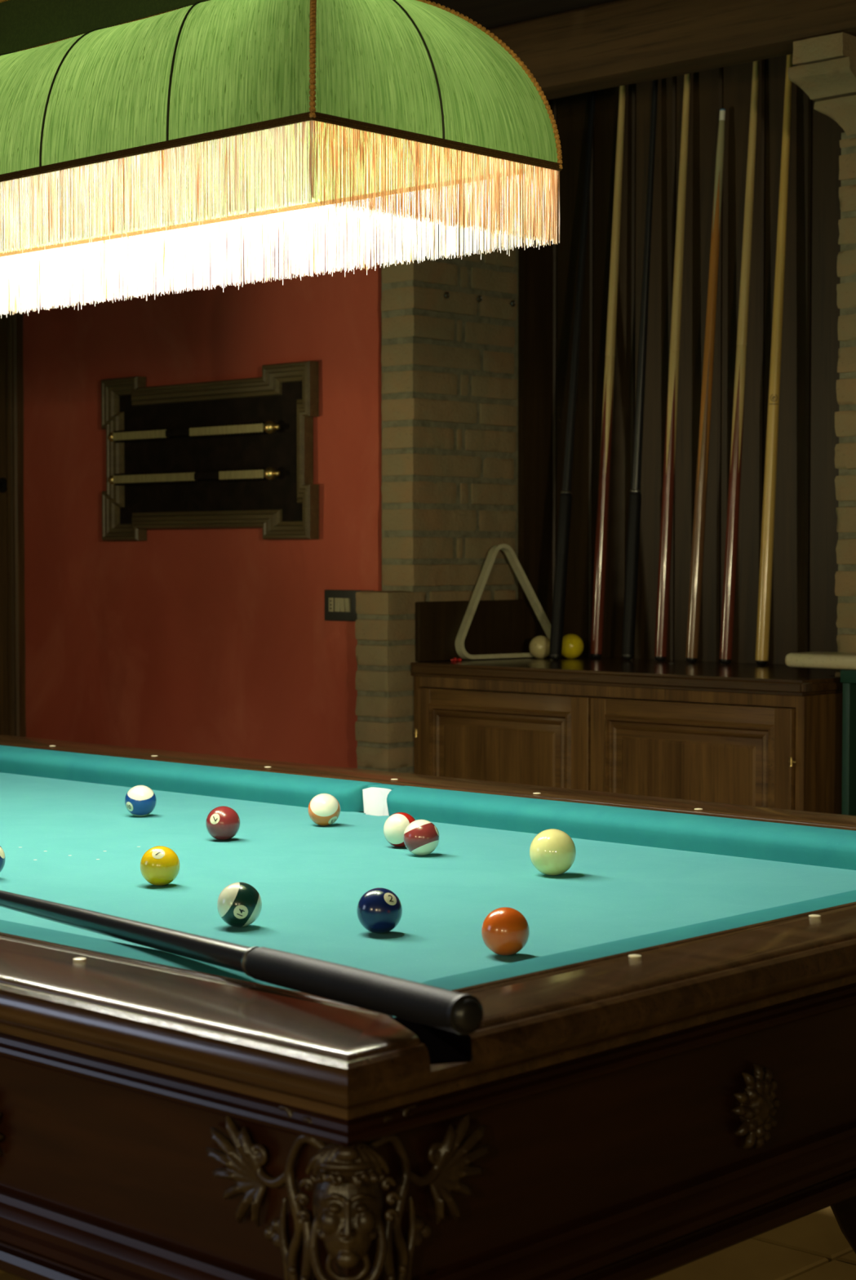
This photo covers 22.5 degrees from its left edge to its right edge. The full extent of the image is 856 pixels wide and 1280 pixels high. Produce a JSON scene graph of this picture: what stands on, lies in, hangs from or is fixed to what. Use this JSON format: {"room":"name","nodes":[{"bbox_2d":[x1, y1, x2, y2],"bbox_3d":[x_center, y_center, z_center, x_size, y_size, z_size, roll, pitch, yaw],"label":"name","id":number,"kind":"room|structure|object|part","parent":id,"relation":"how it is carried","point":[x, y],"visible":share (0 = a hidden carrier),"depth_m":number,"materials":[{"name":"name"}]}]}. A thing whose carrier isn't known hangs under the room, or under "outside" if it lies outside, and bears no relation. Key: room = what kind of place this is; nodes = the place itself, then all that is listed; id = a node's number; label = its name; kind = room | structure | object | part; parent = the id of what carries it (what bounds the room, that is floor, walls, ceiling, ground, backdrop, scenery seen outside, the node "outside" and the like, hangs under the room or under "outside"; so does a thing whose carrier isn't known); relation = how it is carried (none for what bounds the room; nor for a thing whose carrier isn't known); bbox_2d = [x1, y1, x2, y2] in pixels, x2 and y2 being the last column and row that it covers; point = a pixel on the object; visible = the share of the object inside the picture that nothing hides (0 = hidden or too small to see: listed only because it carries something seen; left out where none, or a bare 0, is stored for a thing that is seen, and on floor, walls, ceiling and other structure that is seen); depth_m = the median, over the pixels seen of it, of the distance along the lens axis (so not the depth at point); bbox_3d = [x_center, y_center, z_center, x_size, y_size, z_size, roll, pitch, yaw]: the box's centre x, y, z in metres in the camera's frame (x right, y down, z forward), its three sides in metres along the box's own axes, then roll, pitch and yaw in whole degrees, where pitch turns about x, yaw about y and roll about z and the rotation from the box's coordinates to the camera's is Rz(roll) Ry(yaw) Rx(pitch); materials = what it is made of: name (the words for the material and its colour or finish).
{"room":"games hall","nodes":[
{"label":"games hall","id":0,"kind":"room"},
{"bbox_2d":[22,201,382,768],"bbox_3d":[-0.601,-0.228,5.683,1.410,2.455,0.104,2,3,43],"label":"wall","id":1,"kind":"structure","parent":0,"point":[220,642],"depth_m":5.61,"materials":[{"name":"red paint"}]},
{"bbox_2d":[5,271,25,737],"bbox_3d":[-1.183,-0.143,6.143,0.062,2.250,0.028,2,3,43],"label":"trim","id":2,"kind":"structure","parent":1,"relation":"attached to","point":[14,323],"depth_m":6.12,"materials":[{"name":"brown wood"}]},
{"bbox_2d":[101,360,319,541],"bbox_3d":[-0.583,-0.476,5.549,0.810,0.436,0.052,2,3,43],"label":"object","id":3,"kind":"object","parent":1,"relation":"attached to","point":[238,453],"visible":1,"depth_m":5.53,"materials":[{"name":"brown wood"}]},
{"bbox_3d":[-0.853,-0.432,5.797,0.034,0.025,0.025,2,3,43],"label":"knob","id":4,"kind":"part","parent":3,"relation":"part of","materials":[{"name":"gold metal"}]},
{"bbox_3d":[-0.853,-0.547,5.793,0.034,0.025,0.025,2,3,43],"label":"knob","id":5,"kind":"part","parent":3,"relation":"part of","materials":[{"name":"gold metal"}]},
{"bbox_3d":[-0.568,-0.477,5.566,0.730,0.356,0.006,2,3,43],"label":"panel","id":6,"kind":"part","parent":3,"relation":"part of","materials":[{"name":"black wood"}]},
{"bbox_3d":[-0.389,-0.415,5.357,0.052,0.033,0.033,2,3,43],"label":"knob","id":7,"kind":"part","parent":3,"relation":"part of","materials":[{"name":"gold metal"}]},
{"bbox_3d":[-0.389,-0.530,5.353,0.052,0.033,0.033,2,3,43],"label":"knob","id":8,"kind":"part","parent":3,"relation":"part of","materials":[{"name":"gold metal"}]},
{"bbox_2d":[324,589,373,621],"bbox_3d":[-0.194,-0.084,5.233,0.161,0.076,0.019,2,3,43],"label":"switch plate","id":9,"kind":"object","parent":1,"relation":"attached to","point":[340,605],"visible":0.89,"depth_m":5.24,"materials":[{"name":"grey plastic"}]},
{"bbox_2d":[328,597,333,611],"bbox_3d":[-0.237,-0.086,5.267,0.015,0.034,0.004,2,3,43],"label":"socket","id":10,"kind":"object","parent":9,"relation":"attached to","point":[331,599],"depth_m":5.26,"materials":[{"name":"black"}]},
{"bbox_2d":[8,0,617,29],"bbox_3d":[-0.848,-1.387,2.854,9.000,0.080,6.100,2,3,43],"label":"ceiling","id":11,"kind":"structure","parent":0,"point":[491,14],"depth_m":4.85,"materials":[{"name":"brown wood"}]},
{"bbox_2d":[0,0,563,318],"bbox_3d":[-0.529,-0.929,3.054,1.503,0.850,0.441,2,3,43],"label":"lamp","id":12,"kind":"object","parent":11,"relation":"hanging from","point":[122,121],"visible":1,"depth_m":2.65,"materials":[{"name":"green fabric"}]},
{"bbox_2d":[0,1205,855,1279],"bbox_3d":[-0.681,1.113,2.990,8.981,0.017,6.317,2,3,43],"label":"floor","id":13,"kind":"structure","parent":0,"point":[814,1246],"depth_m":3.74,"materials":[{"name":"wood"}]},
{"bbox_2d":[0,734,855,1279],"bbox_3d":[-0.518,0.676,3.122,2.759,0.847,1.617,2,3,43],"label":"table","id":14,"kind":"object","parent":13,"relation":"on","point":[661,1079],"visible":0.98,"depth_m":1.92,"materials":[{"name":"brown wood"}]},
{"bbox_2d":[0,846,5,871],"bbox_3d":[-0.577,0.286,2.806,0.051,0.051,0.051,-1,2,-20],"label":"ball","id":15,"kind":"object","parent":14,"relation":"on","point":[2,859],"visible":1,"depth_m":2.80,"materials":[{"name":"beige"}]},
{"bbox_2d":[0,847,4,858],"bbox_3d":[-0.555,0.277,2.800,0.002,0.016,0.016,-23,35,12],"label":"number","id":16,"kind":"object","parent":15,"relation":"on","point":[2,853],"depth_m":2.80,"materials":[{"name":"plastic"}]},
{"bbox_2d":[124,785,156,816],"bbox_3d":[-0.465,0.260,3.478,0.051,0.051,0.051,-1,3,-28],"label":"ball","id":17,"kind":"object","parent":14,"relation":"on","point":[140,800],"visible":1,"depth_m":3.46,"materials":[{"name":"blue plastic"}]},
{"bbox_2d":[125,801,133,811],"bbox_3d":[-0.480,0.268,3.461,0.016,0.016,0.005,2,3,43],"label":"number","id":18,"kind":"object","parent":17,"relation":"attached to","point":[129,805],"depth_m":3.46,"materials":[{"name":"black"}]},
{"bbox_2d":[0,920,299,991],"bbox_3d":[-0.470,0.311,2.240,1.128,0.045,0.074,2,3,43],"label":"cushion","id":19,"kind":"object","parent":14,"relation":"on","point":[121,951],"depth_m":2.04,"materials":[{"name":"teal fabric"}]},
{"bbox_2d":[139,845,180,885],"bbox_3d":[-0.343,0.288,2.747,0.051,0.051,0.051,-1,2,-22],"label":"ball","id":20,"kind":"object","parent":14,"relation":"on","point":[159,865],"visible":1,"depth_m":2.73,"materials":[{"name":"yellow plastic"}]},
{"bbox_2d":[151,848,164,858],"bbox_3d":[-0.342,0.272,2.730,0.014,0.011,0.014,2,3,43],"label":"number","id":21,"kind":"object","parent":20,"relation":"on","point":[156,853],"depth_m":2.73,"materials":[{"name":"black"}]},
{"bbox_2d":[0,745,381,812],"bbox_3d":[-0.541,0.245,3.958,1.200,0.045,0.074,2,3,43],"label":"cushion","id":22,"kind":"object","parent":14,"relation":"on","point":[253,785],"depth_m":3.82,"materials":[{"name":"teal fabric"}]},
{"bbox_2d":[205,805,239,840],"bbox_3d":[-0.304,0.272,3.186,0.051,0.051,0.051,-1,2,-19],"label":"ball","id":23,"kind":"object","parent":14,"relation":"on","point":[222,823],"visible":1,"depth_m":3.17,"materials":[{"name":"red plastic"}]},
{"bbox_2d":[209,813,219,824],"bbox_3d":[-0.314,0.263,3.166,0.016,0.015,0.006,1,3,28],"label":"number","id":24,"kind":"object","parent":23,"relation":"on","point":[214,818],"depth_m":3.16,"materials":[{"name":"black"}]},
{"bbox_2d":[217,882,262,927],"bbox_3d":[-0.214,0.300,2.441,0.051,0.051,0.051,-1,2,-26],"label":"ball","id":25,"kind":"object","parent":14,"relation":"on","point":[239,904],"visible":1,"depth_m":2.42,"materials":[{"name":"green plastic"}]},
{"bbox_2d":[233,905,248,919],"bbox_3d":[-0.210,0.306,2.417,0.016,0.016,0.003,0,2,-8],"label":"number","id":26,"kind":"object","parent":25,"relation":"attached to","point":[240,912],"depth_m":2.42,"materials":[{"name":"black"}]},
{"bbox_2d":[0,889,483,1035],"bbox_3d":[-0.354,0.281,2.193,0.032,0.073,1.400,-1,3,-34],"label":"pool cue","id":27,"kind":"object","parent":14,"relation":"on","point":[462,1014],"visible":1,"depth_m":1.81,"materials":[{"name":"black paint"}]},
{"bbox_2d":[307,793,340,826],"bbox_3d":[-0.162,0.265,3.357,0.051,0.051,0.051,-1,2,-18],"label":"ball","id":28,"kind":"object","parent":14,"relation":"on","point":[323,809],"visible":1,"depth_m":3.34,"materials":[{"name":"beige"}]},
{"bbox_2d":[328,816,337,824],"bbox_3d":[-0.148,0.280,3.345,0.010,0.013,0.016,2,3,43],"label":"number","id":29,"kind":"object","parent":28,"relation":"attached to","point":[331,820],"depth_m":3.34,"materials":[{"name":"black"}]},
{"bbox_2d":[356,887,402,933],"bbox_3d":[-0.054,0.302,2.400,0.051,0.051,0.051,-1,2,-18],"label":"ball","id":30,"kind":"object","parent":14,"relation":"on","point":[379,910],"visible":1,"depth_m":2.38,"materials":[{"name":"blue plastic"}]},
{"bbox_2d":[383,893,396,905],"bbox_3d":[-0.042,0.287,2.385,0.010,0.013,0.016,2,3,43],"label":"number","id":31,"kind":"object","parent":30,"relation":"on","point":[389,899],"depth_m":2.38,"materials":[{"name":"black"}]},
{"bbox_2d":[383,812,415,847],"bbox_3d":[-0.039,0.275,3.109,0.051,0.051,0.051,-1,2,-23],"label":"ball","id":32,"kind":"object","parent":14,"relation":"on","point":[394,827],"visible":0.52,"depth_m":3.09,"materials":[{"name":"beige plastic"}]},
{"bbox_2d":[403,819,439,855],"bbox_3d":[-0.009,0.278,3.024,0.051,0.051,0.051,-1,2,-23],"label":"ball","id":33,"kind":"object","parent":14,"relation":"on","point":[420,837],"visible":1,"depth_m":3.01,"materials":[{"name":"red plastic"}]},
{"bbox_2d":[434,825,439,835],"bbox_3d":[0.013,0.268,3.021,0.007,0.015,0.016,0,2,8],"label":"number","id":34,"kind":"object","parent":33,"relation":"on","point":[436,831],"depth_m":3.01,"materials":[{"name":"black"}]},
{"bbox_2d":[481,906,529,955],"bbox_3d":[0.082,0.307,2.267,0.051,0.051,0.051,-1,2,-27],"label":"ball","id":35,"kind":"object","parent":14,"relation":"on","point":[505,931],"visible":1,"depth_m":2.25,"materials":[{"name":"orange plastic"}]},
{"bbox_2d":[529,828,576,875],"bbox_3d":[0.165,0.280,2.835,0.061,0.062,0.061,-1,2,-27],"label":"cue ball","id":36,"kind":"object","parent":14,"relation":"on","point":[553,851],"visible":1,"depth_m":2.81,"materials":[{"name":"plastic"}]},
{"bbox_2d":[386,786,855,870],"bbox_3d":[0.355,0.277,3.125,1.128,0.045,0.074,2,3,43],"label":"cushion","id":37,"kind":"object","parent":14,"relation":"on","point":[763,840],"depth_m":3.14,"materials":[{"name":"teal fabric"}]},
{"bbox_2d":[421,889,855,990],"bbox_3d":[0.367,0.310,2.288,0.074,0.045,1.179,2,3,43],"label":"cushion","id":38,"kind":"object","parent":14,"relation":"on","point":[478,979],"depth_m":2.08,"materials":[{"name":"teal fabric"}]},
{"bbox_3d":[0.644,0.803,2.780,0.254,0.620,0.254,1,2,20],"label":"leg","id":39,"kind":"part","parent":14,"relation":"part of","materials":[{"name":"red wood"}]},
{"bbox_2d":[411,599,844,813],"bbox_3d":[0.532,0.473,4.919,1.102,1.113,0.535,2,3,43],"label":"base cabinet","id":40,"kind":"object","parent":13,"relation":"on","point":[748,734],"visible":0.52,"depth_m":4.69,"materials":[{"name":"brown wood"}]},
{"bbox_2d":[450,657,462,661],"bbox_3d":[0.068,0.047,5.137,0.027,0.009,0.010,0,2,-2],"label":"chalk","id":41,"kind":"object","parent":40,"relation":"on","point":[453,659],"visible":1,"depth_m":5.13,"materials":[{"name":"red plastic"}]},
{"bbox_3d":[0.162,0.508,4.913,0.357,0.637,0.009,2,3,43],"label":"raised panel","id":42,"kind":"part","parent":40,"relation":"part of","materials":[{"name":"brown wood"}]},
{"bbox_3d":[0.160,0.508,4.911,0.429,0.709,0.014,2,3,43],"label":"panel moulding","id":43,"kind":"part","parent":40,"relation":"part of","materials":[{"name":"brown wood"}]},
{"bbox_2d":[455,543,551,659],"bbox_3d":[0.188,-0.095,5.272,0.312,0.281,0.050,-2,3,-38],"label":"rack","id":44,"kind":"object","parent":40,"relation":"on","point":[508,551],"visible":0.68,"depth_m":5.25,"materials":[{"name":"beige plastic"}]},
{"bbox_3d":[0.173,0.522,4.920,0.516,0.806,0.028,2,3,43],"label":"door","id":45,"kind":"part","parent":40,"relation":"part of","materials":[{"name":"brown wood"}]},
{"bbox_2d":[528,635,550,658],"bbox_3d":[0.276,0.018,5.269,0.057,0.057,0.057,-1,2,-27],"label":"ball","id":46,"kind":"object","parent":40,"relation":"on","point":[540,646],"visible":0.92,"depth_m":5.25,"materials":[{"name":"white plastic"}]},
{"bbox_2d":[549,90,595,660],"bbox_3d":[0.356,-0.671,5.240,0.031,1.436,0.232,1,3,29],"label":"pool cue","id":47,"kind":"object","parent":40,"relation":"on","point":[566,498],"visible":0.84,"depth_m":5.22,"materials":[{"name":"black paint"}]},
{"bbox_2d":[561,633,584,658],"bbox_3d":[0.351,0.015,5.262,0.062,0.062,0.062,-1,2,-27],"label":"ball","id":48,"kind":"object","parent":40,"relation":"on","point":[573,646],"visible":0.89,"depth_m":5.24,"materials":[{"name":"yellow paint"}]},
{"bbox_2d":[590,84,626,658],"bbox_3d":[0.441,-0.689,5.257,0.094,1.469,0.030,-1,2,-26],"label":"pool cue","id":49,"kind":"object","parent":40,"relation":"on","point":[602,534],"visible":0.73,"depth_m":5.25,"materials":[{"name":"brown wood"}]},
{"bbox_2d":[622,79,658,660],"bbox_3d":[0.513,-0.676,5.181,0.101,1.449,0.031,-1,3,-29],"label":"pool cue","id":50,"kind":"object","parent":40,"relation":"on","point":[635,496],"visible":0.87,"depth_m":5.18,"materials":[{"name":"black paint"}]},
{"bbox_2d":[654,73,690,661],"bbox_3d":[0.584,-0.684,5.121,0.095,1.469,0.030,-1,3,-28],"label":"pool cue","id":51,"kind":"object","parent":40,"relation":"on","point":[668,497],"visible":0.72,"depth_m":5.11,"materials":[{"name":"brown wood"}]},
{"bbox_3d":[0.548,0.522,4.553,0.368,0.637,0.009,2,3,43],"label":"raised panel","id":52,"kind":"part","parent":40,"relation":"part of","materials":[{"name":"brown wood"}]},
{"bbox_3d":[0.547,0.522,4.551,0.440,0.709,0.014,2,3,43],"label":"panel moulding","id":53,"kind":"part","parent":40,"relation":"part of","materials":[{"name":"brown wood"}]},
{"bbox_3d":[0.556,0.535,4.563,0.522,0.806,0.028,2,3,43],"label":"door","id":54,"kind":"part","parent":40,"relation":"part of","materials":[{"name":"brown wood"}]},
{"bbox_2d":[685,108,725,662],"bbox_3d":[0.653,-0.597,5.053,0.101,1.300,0.030,-1,2,-27],"label":"pool cue","id":55,"kind":"object","parent":40,"relation":"on","point":[702,473],"visible":1,"depth_m":5.04,"materials":[{"name":"brown wood"}]},
{"bbox_2d":[719,60,759,663],"bbox_3d":[0.725,-0.678,4.985,0.103,1.468,0.030,-1,2,-26],"label":"pool cue","id":56,"kind":"object","parent":40,"relation":"on","point":[736,450],"visible":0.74,"depth_m":4.98,"materials":[{"name":"brown wood"}]},
{"bbox_2d":[755,53,793,665],"bbox_3d":[0.795,-0.676,4.922,0.099,1.469,0.030,-1,3,-32],"label":"pool cue","id":57,"kind":"object","parent":40,"relation":"on","point":[763,627],"visible":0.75,"depth_m":4.92,"materials":[{"name":"brown wood"}]},
{"bbox_2d":[785,651,855,815],"bbox_3d":[1.044,0.545,4.260,0.742,1.021,0.111,2,3,43],"label":"fireplace","id":58,"kind":"object","parent":13,"relation":"on","point":[845,661],"visible":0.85,"depth_m":4.37,"materials":[{"name":"beige stone"}]},
{"bbox_3d":[0.880,0.568,4.419,0.017,0.964,0.091,2,3,43],"label":"leg","id":59,"kind":"part","parent":58,"relation":"part of","materials":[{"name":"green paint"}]},
{"bbox_2d":[355,181,518,773],"bbox_3d":[0.026,-0.211,5.242,0.122,2.455,0.479,2,3,43],"label":"brick pillar","id":60,"kind":"structure","parent":0,"point":[450,388],"depth_m":5.15,"materials":[{"name":"beige brick"}]},
{"bbox_2d":[476,295,482,302],"bbox_3d":[0.121,-0.830,5.232,0.019,0.016,0.016,2,3,43],"label":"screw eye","id":61,"kind":"object","parent":60,"relation":"attached to","point":[481,296],"visible":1,"depth_m":5.23,"materials":[{"name":"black metal"}]},
{"bbox_2d":[509,300,515,306],"bbox_3d":[0.205,-0.833,5.322,0.019,0.016,0.016,2,3,43],"label":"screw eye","id":62,"kind":"object","parent":60,"relation":"attached to","point":[511,303],"visible":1,"depth_m":5.32,"materials":[{"name":"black metal"}]},
{"bbox_2d":[518,98,553,653],"bbox_3d":[0.256,-0.218,5.438,0.060,2.455,0.122,2,3,43],"label":"trim","id":63,"kind":"structure","parent":60,"relation":"attached to","point":[535,265],"depth_m":5.40,"materials":[{"name":"brown wood"}]},
{"bbox_2d":[552,54,845,664],"bbox_3d":[0.783,-0.204,5.087,1.470,2.455,0.080,2,3,43],"label":"wall panel","id":64,"kind":"object","parent":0,"point":[805,601],"visible":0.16,"depth_m":5.13,"materials":[{"name":"brown wood"}]},
{"bbox_2d":[787,31,855,676],"bbox_3d":[1.000,-0.097,4.536,0.316,2.282,0.418,2,3,43],"label":"brick pillar","id":65,"kind":"structure","parent":0,"point":[825,70],"depth_m":4.46,"materials":[{"name":"beige brick"}]},
{"bbox_2d":[488,0,855,100],"bbox_3d":[0.647,-1.327,4.607,1.600,0.171,0.106,2,3,43],"label":"wooden beam","id":66,"kind":"structure","parent":65,"relation":"on","point":[619,42],"depth_m":4.68,"materials":[{"name":"brown wood"}]},
{"bbox_3d":[-2.182,-0.285,7.155,1.050,2.455,0.100,2,3,43],"label":"wall","id":67,"kind":"structure","parent":0,"visible":0},
{"bbox_2d":[0,275,8,735],"bbox_3d":[-1.515,-0.141,6.468,0.868,2.220,0.095,2,3,43],"label":"door","id":68,"kind":"structure","parent":67,"relation":"in","point":[4,725],"depth_m":6.19,"materials":[{"name":"brown wood"}]},
{"bbox_3d":[-1.272,-0.445,6.199,0.134,0.044,0.050,2,3,43],"label":"handle","id":69,"kind":"part","parent":68,"relation":"part of","materials":[{"name":"black metal"}]}
]}

